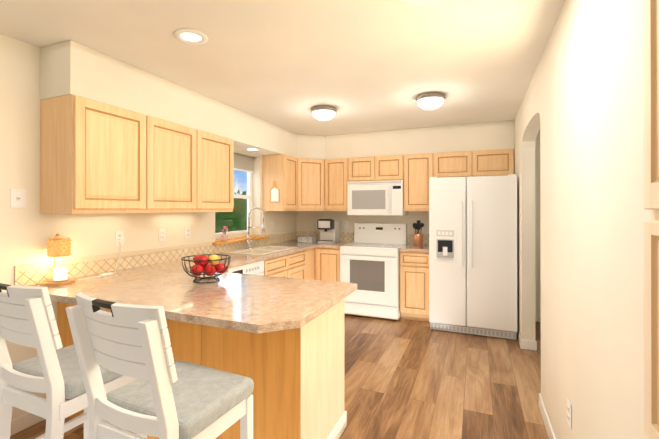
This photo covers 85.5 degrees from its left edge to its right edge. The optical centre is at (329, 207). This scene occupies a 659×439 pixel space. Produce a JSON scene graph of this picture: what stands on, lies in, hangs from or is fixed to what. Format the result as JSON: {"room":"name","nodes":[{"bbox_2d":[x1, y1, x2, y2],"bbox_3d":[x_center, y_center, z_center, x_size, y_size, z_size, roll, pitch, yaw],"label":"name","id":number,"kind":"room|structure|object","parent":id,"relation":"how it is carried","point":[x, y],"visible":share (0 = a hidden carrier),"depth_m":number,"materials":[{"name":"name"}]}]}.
{"room":"kitchen","nodes":[
{"label":"kitchen","id":0,"kind":"room"},
{"bbox_2d":[0,33,295,419],"bbox_3d":[-2.023,0.177,2.417,0.200,2.488,7.570,0,0,22],"label":"wall","id":1,"kind":"structure","parent":0,"point":[28,231],"depth_m":2.35,"materials":[{"name":"paint"}]},
{"bbox_2d":[10,189,25,207],"bbox_3d":[-1.972,-0.060,2.261,0.009,0.118,0.085,0,0,22],"label":"light switch","id":2,"kind":"object","parent":1,"relation":"attached to","point":[17,198],"depth_m":2.26,"materials":[{"name":"white plastic"}]},
{"bbox_2d":[10,412,44,435],"bbox_3d":[-2.627,1.368,0.664,0.012,0.094,3.875,0,0,22],"label":"baseboard","id":3,"kind":"structure","parent":1,"relation":"attached to","point":[23,422],"depth_m":2.28,"materials":[{"name":"white wood"}]},
{"bbox_2d":[40,94,151,213],"bbox_3d":[-1.665,-0.341,2.556,0.352,0.756,0.534,0,0,22],"label":"upper cabinet","id":4,"kind":"object","parent":1,"relation":"attached to","point":[97,157],"depth_m":2.37,"materials":[{"name":"brown wood"}]},
{"bbox_2d":[115,231,123,245],"bbox_3d":[-1.708,0.248,2.903,0.008,0.118,0.074,0,0,22],"label":"outlet","id":5,"kind":"object","parent":1,"relation":"attached to","point":[118,234],"depth_m":2.89,"materials":[{"name":"white plastic"}]},
{"bbox_2d":[14,231,297,285],"bbox_3d":[-1.253,0.438,4.002,0.012,0.139,3.807,0,0,22],"label":"tile backsplash","id":6,"kind":"structure","parent":1,"relation":"attached to","point":[29,274],"depth_m":2.94,"materials":[{"name":"beige tile"}]},
{"bbox_2d":[159,228,164,240],"bbox_3d":[-1.546,0.249,3.296,0.008,0.118,0.074,0,0,22],"label":"outlet","id":7,"kind":"object","parent":1,"relation":"attached to","point":[162,230],"depth_m":3.29,"materials":[{"name":"white plastic"}]},
{"bbox_2d":[152,117,199,212],"bbox_3d":[-1.462,-0.339,3.049,0.352,0.756,0.532,0,0,22],"label":"upper cabinet","id":8,"kind":"object","parent":1,"relation":"attached to","point":[175,147],"depth_m":3.00,"materials":[{"name":"brown wood"}]},
{"bbox_2d":[185,227,189,238],"bbox_3d":[-1.426,0.249,3.587,0.008,0.118,0.074,0,0,22],"label":"outlet","id":9,"kind":"object","parent":1,"relation":"attached to","point":[187,229],"depth_m":3.58,"materials":[{"name":"white plastic"}]},
{"bbox_2d":[200,130,233,211],"bbox_3d":[-1.259,-0.338,3.543,0.352,0.756,0.536,0,0,22],"label":"upper cabinet","id":10,"kind":"object","parent":1,"relation":"attached to","point":[216,152],"depth_m":3.47,"materials":[{"name":"brown wood"}]},
{"bbox_2d":[212,150,268,244],"bbox_3d":[-1.151,-0.144,4.432,0.273,1.106,1.060,0,0,22],"label":"window","id":11,"kind":"structure","parent":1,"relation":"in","point":[249,164],"depth_m":4.79,"materials":[{"name":"paint"}]},
{"bbox_2d":[221,226,228,241],"bbox_3d":[-1.194,0.293,4.060,0.090,0.175,0.090,0,0,22],"label":"flower vase","id":12,"kind":"object","parent":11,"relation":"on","point":[224,236],"visible":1,"depth_m":4.04,"materials":[{"name":"pink ceramic"}]},
{"bbox_2d":[262,154,297,210],"bbox_3d":[-0.680,-0.334,4.947,0.352,0.756,0.370,0,0,22],"label":"upper cabinet","id":13,"kind":"object","parent":1,"relation":"attached to","point":[281,170],"depth_m":4.80,"materials":[{"name":"brown wood"}]},
{"bbox_2d":[270,181,279,201],"bbox_3d":[-0.729,-0.218,4.758,0.140,0.290,0.012,0,0,22],"label":"plaque","id":14,"kind":"object","parent":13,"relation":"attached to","point":[274,193],"visible":1,"depth_m":4.75,"materials":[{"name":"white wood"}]},
{"bbox_2d":[10,314,548,438],"bbox_3d":[0.157,1.448,1.515,4.916,0.060,7.570,0,0,22],"label":"floor","id":15,"kind":"structure","parent":0,"point":[408,379],"depth_m":2.85,"materials":[{"name":"brown wood"}]},
{"bbox_2d":[0,283,146,438],"bbox_3d":[-1.202,0.861,1.635,0.456,1.114,0.513,0,0,22],"label":"stool","id":16,"kind":"object","parent":15,"relation":"on","point":[52,370],"visible":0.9,"depth_m":1.45,"materials":[{"name":"white paint"}]},
{"bbox_2d":[57,302,124,429],"bbox_3d":[-1.466,0.983,2.620,0.670,0.874,0.614,0,0,22],"label":"base cabinet","id":17,"kind":"object","parent":15,"relation":"on","point":[63,325],"depth_m":2.43,"materials":[{"name":"brown wood"}]},
{"bbox_2d":[29,264,188,291],"bbox_3d":[-1.511,0.524,2.564,0.450,0.040,0.987,0,0,22],"label":"countertop","id":18,"kind":"structure","parent":17,"relation":"on","point":[120,276],"depth_m":2.58,"materials":[{"name":"stone"}]},
{"bbox_2d":[42,233,84,285],"bbox_3d":[-1.805,0.337,2.381,0.171,0.331,0.196,0,0,22],"label":"lamp","id":19,"kind":"object","parent":18,"relation":"on","point":[59,246],"depth_m":2.35,"materials":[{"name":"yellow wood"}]},
{"bbox_2d":[97,238,123,276],"bbox_3d":[-1.675,0.375,2.766,0.063,0.254,0.299,0,0,-5],"label":"power cord","id":20,"kind":"object","parent":18,"relation":"on","point":[121,240],"depth_m":2.85,"materials":[{"name":"white plastic"}]},
{"bbox_2d":[73,273,356,332],"bbox_3d":[-0.596,0.523,2.177,1.296,0.040,0.974,0,0,22],"label":"countertop","id":21,"kind":"structure","parent":17,"relation":"on","point":[251,303],"depth_m":1.91,"materials":[{"name":"stone"}]},
{"bbox_2d":[65,292,253,438],"bbox_3d":[-0.616,0.860,1.366,0.466,1.114,0.526,0,0,22],"label":"stool","id":22,"kind":"object","parent":15,"relation":"on","point":[164,395],"visible":1,"depth_m":1.23,"materials":[{"name":"white paint"}]},
{"bbox_2d":[127,319,200,438],"bbox_3d":[-0.894,0.983,2.396,0.661,0.874,0.635,0,0,22],"label":"base cabinet","id":23,"kind":"object","parent":15,"relation":"on","point":[185,337],"depth_m":2.02,"materials":[{"name":"brown wood"}]},
{"bbox_2d":[226,260,263,275],"bbox_3d":[-1.061,0.980,3.592,0.622,0.863,0.594,0,0,22],"label":"dishwasher","id":24,"kind":"object","parent":15,"relation":"on","point":[255,268],"visible":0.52,"depth_m":3.53,"materials":[{"name":"white plastic"}]},
{"bbox_2d":[201,299,346,438],"bbox_3d":[-0.315,0.982,2.157,0.645,0.874,0.635,0,0,22],"label":"base cabinet","id":25,"kind":"object","parent":15,"relation":"on","point":[296,375],"depth_m":1.85,"materials":[{"name":"brown wood"}]},
{"bbox_2d":[265,248,314,279],"bbox_3d":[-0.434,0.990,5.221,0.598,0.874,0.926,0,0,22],"label":"base cabinet","id":26,"kind":"object","parent":15,"relation":"on","point":[300,265],"depth_m":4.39,"materials":[{"name":"brown wood"}]},
{"bbox_2d":[49,240,353,303],"bbox_3d":[-0.790,0.527,3.800,1.020,0.040,3.827,0,0,22],"label":"countertop","id":27,"kind":"structure","parent":26,"relation":"on","point":[148,285],"depth_m":2.44,"materials":[{"name":"stone"}]},
{"bbox_2d":[181,253,230,282],"bbox_3d":[-0.848,0.404,2.457,0.325,0.198,0.325,0,0,22],"label":"bowl","id":28,"kind":"object","parent":27,"relation":"on","point":[203,266],"visible":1,"depth_m":2.40,"materials":[{"name":"black metal"}]},
{"bbox_2d":[246,207,264,248],"bbox_3d":[-0.877,0.245,4.357,0.263,0.504,0.156,0,0,22],"label":"faucet","id":29,"kind":"object","parent":27,"relation":"on","point":[248,233],"visible":1,"depth_m":4.33,"materials":[{"name":"silver metal"}]},
{"bbox_2d":[223,245,297,254],"bbox_3d":[-0.797,0.598,4.274,0.520,0.201,0.820,0,0,22],"label":"double-bowl sink","id":30,"kind":"object","parent":27,"relation":"in","point":[262,250],"visible":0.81,"depth_m":4.27,"materials":[{"name":"beige ceramic"}]},
{"bbox_2d":[296,235,316,242],"bbox_3d":[-0.338,0.462,5.296,0.264,0.098,0.184,0,0,22],"label":"basket","id":31,"kind":"object","parent":27,"relation":"on","point":[307,239],"visible":1,"depth_m":5.23,"materials":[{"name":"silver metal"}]},
{"bbox_2d":[317,219,338,243],"bbox_3d":[-0.017,0.335,5.221,0.240,0.352,0.314,0,0,22],"label":"coffee maker","id":32,"kind":"object","parent":27,"relation":"on","point":[329,231],"visible":1,"depth_m":5.14,"materials":[{"name":"silver metal"}]},
{"bbox_2d":[315,248,340,281],"bbox_3d":[0.094,0.990,5.169,0.408,0.874,0.619,0,0,22],"label":"base cabinet","id":33,"kind":"object","parent":15,"relation":"on","point":[327,264],"visible":0.33,"depth_m":4.89,"materials":[{"name":"brown wood"}]},
{"bbox_2d":[340,223,406,320],"bbox_3d":[0.612,0.825,4.871,0.768,1.204,0.741,0,0,22],"label":"range","id":34,"kind":"object","parent":15,"relation":"on","point":[370,261],"visible":0.98,"depth_m":4.60,"materials":[{"name":"white metal"}]},
{"bbox_2d":[400,251,428,321],"bbox_3d":[1.181,0.989,4.722,0.386,0.874,0.619,0,0,22],"label":"base cabinet","id":35,"kind":"object","parent":15,"relation":"on","point":[414,285],"visible":0.81,"depth_m":4.45,"materials":[{"name":"brown wood"}]},
{"bbox_2d":[399,244,428,252],"bbox_3d":[1.177,0.530,4.714,0.387,0.040,0.638,0,0,22],"label":"countertop","id":36,"kind":"structure","parent":35,"relation":"on","point":[409,247],"depth_m":4.47,"materials":[{"name":"stone"}]},
{"bbox_2d":[413,220,423,245],"bbox_3d":[1.200,0.339,4.814,0.154,0.340,0.124,0,0,22],"label":"utensil crock","id":37,"kind":"object","parent":36,"relation":"on","point":[418,236],"visible":1,"depth_m":4.78,"materials":[{"name":"orange metal"}]},
{"bbox_2d":[429,174,516,339],"bbox_3d":[1.728,0.532,4.330,0.914,1.786,0.872,0,0,22],"label":"refrigerator","id":38,"kind":"object","parent":15,"relation":"on","point":[472,255],"visible":1,"depth_m":3.96,"materials":[{"name":"white metal"}]},
{"bbox_2d":[643,0,658,438],"bbox_3d":[0.897,0.351,0.304,0.623,2.125,1.122,0,0,22],"label":"pantry cabinet","id":39,"kind":"object","parent":15,"relation":"on","point":[651,182],"visible":1,"depth_m":0.89,"materials":[{"name":"brown wood"}]},
{"bbox_2d":[0,0,564,135],"bbox_3d":[0.157,-1.120,1.522,4.916,0.100,7.570,0,0,22],"label":"ceiling","id":40,"kind":"structure","parent":0,"point":[362,66],"depth_m":2.40,"materials":[{"name":"paint"}]},
{"bbox_2d":[174,28,207,44],"bbox_3d":[-0.859,-1.061,2.213,0.200,0.011,0.200,0,0,22],"label":"recessed light","id":41,"kind":"object","parent":40,"relation":"in","point":[190,36],"visible":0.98,"depth_m":2.21,"materials":[{"name":"white glass"}]},
{"bbox_2d":[40,40,513,158],"bbox_3d":[0.207,-0.890,3.479,3.112,0.344,3.668,0,0,22],"label":"bulkhead","id":42,"kind":"object","parent":40,"relation":"attached to","point":[68,67],"visible":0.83,"depth_m":3.55,"materials":[{"name":"paint"}]},
{"bbox_2d":[311,105,335,120],"bbox_3d":[-0.061,-1.000,3.818,0.268,0.124,0.268,0,0,22],"label":"dome ceiling light","id":43,"kind":"object","parent":40,"relation":"attached to","point":[323,113],"visible":1,"depth_m":3.73,"materials":[{"name":"white glass"}]},
{"bbox_2d":[399,0,441,4],"bbox_3d":[0.465,-1.058,1.682,0.348,0.021,0.348,0,0,22],"label":"recessed light","id":44,"kind":"object","parent":40,"relation":"attached to","point":[418,2],"visible":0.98,"depth_m":1.82,"materials":[{"name":"white glass"}]},
{"bbox_2d":[416,92,444,109],"bbox_3d":[0.961,-1.001,3.396,0.268,0.124,0.268,0,0,22],"label":"dome ceiling light","id":45,"kind":"object","parent":40,"relation":"attached to","point":[430,101],"visible":1,"depth_m":3.31,"materials":[{"name":"white glass"}]},
{"bbox_2d":[296,129,540,321],"bbox_3d":[1.669,0.183,4.924,4.716,2.488,0.120,0,0,22],"label":"wall","id":46,"kind":"structure","parent":0,"point":[306,220],"depth_m":5.08,"materials":[{"name":"paint"}]},
{"bbox_2d":[297,158,324,210],"bbox_3d":[-0.359,-0.333,5.354,0.636,0.756,0.630,0,0,22],"label":"upper cabinet","id":47,"kind":"object","parent":46,"relation":"attached to","point":[311,184],"visible":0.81,"depth_m":5.12,"materials":[{"name":"brown wood"}]},
{"bbox_2d":[298,231,353,241],"bbox_3d":[-0.055,0.442,5.559,0.980,0.139,0.016,0,0,22],"label":"tile backsplash","id":48,"kind":"structure","parent":46,"relation":"attached to","point":[343,236],"depth_m":5.46,"materials":[{"name":"beige tile"}]},
{"bbox_2d":[408,234,428,244],"bbox_3d":[1.296,0.440,5.005,0.384,0.139,0.010,0,0,22],"label":"tile backsplash","id":49,"kind":"structure","parent":46,"relation":"attached to","point":[410,236],"depth_m":4.99,"materials":[{"name":"beige tile"}]},
{"bbox_2d":[325,148,513,210],"bbox_3d":[1.130,-0.335,4.890,2.473,0.756,0.352,0,0,22],"label":"upper cabinet","id":50,"kind":"object","parent":46,"relation":"attached to","point":[414,172],"visible":0.92,"depth_m":4.71,"materials":[{"name":"brown wood"}]},
{"bbox_2d":[347,180,407,215],"bbox_3d":[0.677,-0.133,5.032,0.776,0.471,0.431,0,0,22],"label":"microwave","id":51,"kind":"object","parent":50,"relation":"attached to","point":[375,197],"visible":0.98,"depth_m":4.86,"materials":[{"name":"white"}]},
{"bbox_2d":[514,0,650,438],"bbox_3d":[1.251,0.173,1.003,0.700,2.488,7.450,0,0,22],"label":"wall","id":52,"kind":"structure","parent":0,"point":[581,107],"depth_m":1.47,"materials":[{"name":"paint"}]},
{"bbox_2d":[539,393,555,438],"bbox_3d":[1.175,1.371,1.754,0.012,0.094,1.728,0,0,22],"label":"baseboard","id":53,"kind":"structure","parent":52,"relation":"attached to","point":[548,426],"depth_m":2.30,"materials":[{"name":"white wood"}]},
{"bbox_2d":[567,398,571,429],"bbox_3d":[1.176,1.009,1.751,0.008,0.118,0.074,0,0,22],"label":"outlet","id":54,"kind":"object","parent":52,"relation":"attached to","point":[569,413],"visible":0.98,"depth_m":1.74,"materials":[{"name":"white plastic"}]},
{"label":"outside","id":55,"kind":"structure","parent":0,"visible":0},
{"bbox_2d":[215,170,246,232],"bbox_3d":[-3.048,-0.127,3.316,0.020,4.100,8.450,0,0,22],"label":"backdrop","id":56,"kind":"structure","parent":55,"point":[240,205],"depth_m":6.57,"materials":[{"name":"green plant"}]}
]}

